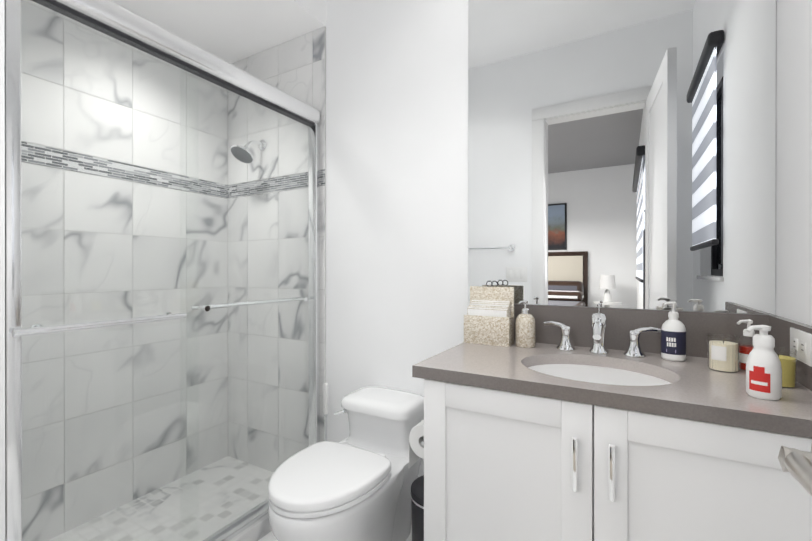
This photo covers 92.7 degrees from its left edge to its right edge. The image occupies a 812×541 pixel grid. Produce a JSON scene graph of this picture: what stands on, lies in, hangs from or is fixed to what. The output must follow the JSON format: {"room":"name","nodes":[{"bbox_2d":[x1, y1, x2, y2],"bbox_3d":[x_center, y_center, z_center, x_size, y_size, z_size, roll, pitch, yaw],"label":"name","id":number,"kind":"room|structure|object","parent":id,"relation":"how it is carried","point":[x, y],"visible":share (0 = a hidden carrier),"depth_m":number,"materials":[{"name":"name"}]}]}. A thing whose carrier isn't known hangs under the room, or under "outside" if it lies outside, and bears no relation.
{"room":"bathroom","nodes":[
{"label":"bathroom","id":0,"kind":"room"},
{"bbox_2d":[0,0,4,540],"bbox_3d":[-1.443,-0.279,0.892,0.775,2.820,0.543,0,0,29],"label":"wall","id":1,"kind":"structure","parent":0,"point":[2,303],"depth_m":0.94,"materials":[{"name":"paint"}]},
{"bbox_2d":[229,514,270,540],"bbox_3d":[-0.747,1.095,1.489,0.100,0.070,1.176,0,0,29],"label":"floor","id":2,"kind":"structure","parent":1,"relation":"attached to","point":[258,529],"depth_m":1.61,"materials":[{"name":"tile"}]},
{"bbox_2d":[4,0,319,540],"bbox_3d":[-0.743,0.122,1.486,0.139,1.874,1.152,0,0,29],"label":"shower door","id":3,"kind":"structure","parent":2,"relation":"on","point":[116,21],"depth_m":1.24,"materials":[{"name":"clear glass"}]},
{"bbox_2d":[110,0,326,63],"bbox_3d":[-1.025,-1.463,1.642,0.765,0.455,1.177,0,0,29],"label":"ceiling soffit","id":4,"kind":"structure","parent":0,"point":[231,31],"depth_m":1.92,"materials":[{"name":"paint"}]},
{"bbox_2d":[258,525,411,540],"bbox_3d":[-0.385,1.170,1.043,2.706,0.080,1.840,0,0,29],"label":"floor","id":5,"kind":"structure","parent":0,"point":[269,536],"depth_m":1.64,"materials":[{"name":"tile"}]},
{"bbox_2d":[48,456,272,540],"bbox_3d":[-1.073,1.123,1.673,0.648,0.012,1.154,0,0,29],"label":"mosaic shower floor","id":6,"kind":"structure","parent":5,"relation":"on","point":[211,500],"depth_m":1.82,"materials":[{"name":"grey tile"}]},
{"bbox_2d":[323,383,327,440],"bbox_3d":[-0.387,0.835,1.868,0.120,0.586,0.120,0,0,29],"label":"plunger","id":7,"kind":"object","parent":5,"relation":"on","point":[325,398],"visible":0.29,"depth_m":1.86,"materials":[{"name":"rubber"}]},
{"bbox_2d":[268,386,423,540],"bbox_3d":[-0.207,0.832,1.458,0.362,0.596,0.691,0,0,29],"label":"toilet","id":8,"kind":"object","parent":5,"relation":"on","point":[356,484],"visible":0.96,"depth_m":1.36,"materials":[{"name":"white ceramic"}]},
{"bbox_2d":[410,475,423,540],"bbox_3d":[0.117,0.963,1.444,0.201,0.332,0.201,0,0,29],"label":"trash can","id":9,"kind":"object","parent":5,"relation":"on","point":[417,496],"visible":0.25,"depth_m":1.39,"materials":[{"name":"black metal"}]},
{"bbox_2d":[412,304,811,540],"bbox_3d":[0.544,0.630,1.110,0.911,1.000,0.568,0,0,29],"label":"bathroom vanity","id":10,"kind":"object","parent":5,"relation":"on","point":[544,439],"visible":1,"depth_m":0.93,"materials":[{"name":"white paint"}]},
{"bbox_2d":[409,420,423,467],"bbox_3d":[0.094,0.577,1.305,0.125,0.156,0.143,0,0,29],"label":"toilet paper roll","id":11,"kind":"object","parent":10,"relation":"attached to","point":[416,444],"visible":0.38,"depth_m":1.27,"materials":[{"name":"white paper"}]},
{"bbox_2d":[464,281,513,346],"bbox_3d":[0.307,0.154,1.439,0.170,0.231,0.076,0,0,29],"label":"napkin holder","id":12,"kind":"object","parent":10,"relation":"on","point":[489,318],"visible":1,"depth_m":1.42,"materials":[{"name":"beige stone"}]},
{"bbox_2d":[515,300,534,347],"bbox_3d":[0.424,0.188,1.378,0.068,0.163,0.068,0,0,29],"label":"soap dispenser","id":13,"kind":"object","parent":10,"relation":"on","point":[525,329],"visible":1,"depth_m":1.35,"materials":[{"name":"beige stone"}]},
{"bbox_2d":[544,304,660,357],"bbox_3d":[0.618,0.189,1.247,0.356,0.160,0.156,0,0,29],"label":"faucet","id":14,"kind":"object","parent":10,"relation":"on","point":[598,322],"visible":1,"depth_m":1.26,"materials":[{"name":"silver metal"}]},
{"bbox_2d":[661,301,685,361],"bbox_3d":[0.810,0.181,1.174,0.063,0.176,0.063,0,0,29],"label":"hand soap bottle","id":15,"kind":"object","parent":10,"relation":"on","point":[673,338],"visible":1,"depth_m":1.15,"materials":[{"name":"white plastic"}]},
{"bbox_2d":[707,333,740,372],"bbox_3d":[0.863,0.223,1.053,0.071,0.094,0.071,0,0,29],"label":"candle jar","id":16,"kind":"object","parent":10,"relation":"on","point":[723,355],"visible":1,"depth_m":1.03,"materials":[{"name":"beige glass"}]},
{"bbox_2d":[737,319,754,369],"bbox_3d":[0.927,0.201,1.054,0.051,0.137,0.045,0,0,29],"label":"soap bottle","id":17,"kind":"object","parent":10,"relation":"on","point":[745,351],"visible":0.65,"depth_m":1.05,"materials":[{"name":"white plastic"}]},
{"bbox_2d":[746,325,781,399],"bbox_3d":[0.763,0.193,0.831,0.062,0.154,0.058,0,0,29],"label":"soap bottle","id":18,"kind":"object","parent":10,"relation":"on","point":[763,373],"visible":1,"depth_m":0.81,"materials":[{"name":"white plastic"}]},
{"bbox_2d":[775,346,796,387],"bbox_3d":[0.881,0.227,0.917,0.063,0.086,0.063,0,0,29],"label":"candle","id":19,"kind":"object","parent":10,"relation":"on","point":[789,366],"visible":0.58,"depth_m":0.89,"materials":[{"name":"yellow wax"}]},
{"bbox_2d":[790,327,811,366],"bbox_3d":[0.930,0.177,0.913,0.008,0.072,0.124,0,0,29],"label":"outlet","id":20,"kind":"object","parent":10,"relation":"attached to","point":[800,342],"visible":0.88,"depth_m":0.90,"materials":[{"name":"white plastic"}]},
{"bbox_2d":[326,0,776,476],"bbox_3d":[0.036,-0.281,1.788,2.706,2.820,0.126,0,0,29],"label":"wall","id":21,"kind":"structure","parent":0,"point":[621,153],"depth_m":1.46,"materials":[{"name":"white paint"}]},
{"bbox_2d":[776,0,811,325],"bbox_3d":[0.742,0.071,0.407,0.120,2.120,1.600,0,0,29],"label":"wall","id":22,"kind":"structure","parent":0,"point":[793,140],"depth_m":1.01,"materials":[{"name":"paint"}]},
{"bbox_2d":[778,444,811,495],"bbox_3d":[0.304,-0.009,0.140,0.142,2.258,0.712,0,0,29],"label":"towel","id":23,"kind":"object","parent":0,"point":[796,463],"depth_m":0.40,"materials":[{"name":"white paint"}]},
{"bbox_3d":[-1.542,-0.281,1.623,0.116,2.820,1.720,0,0,29],"label":"wall","id":24,"kind":"structure","parent":0,"visible":0},
{"bbox_2d":[4,0,325,540],"bbox_3d":[-1.026,-0.053,1.645,0.763,2.365,1.177,0,0,29],"label":"tiled wall","id":25,"kind":"structure","parent":24,"relation":"attached to","point":[295,67],"depth_m":1.96,"materials":[{"name":"white tile"}]},
{"bbox_2d":[231,139,265,162],"bbox_3d":[-0.854,-0.659,2.102,0.124,0.154,0.187,0,0,29],"label":"shower head","id":26,"kind":"object","parent":25,"relation":"attached to","point":[247,158],"depth_m":2.08}
]}

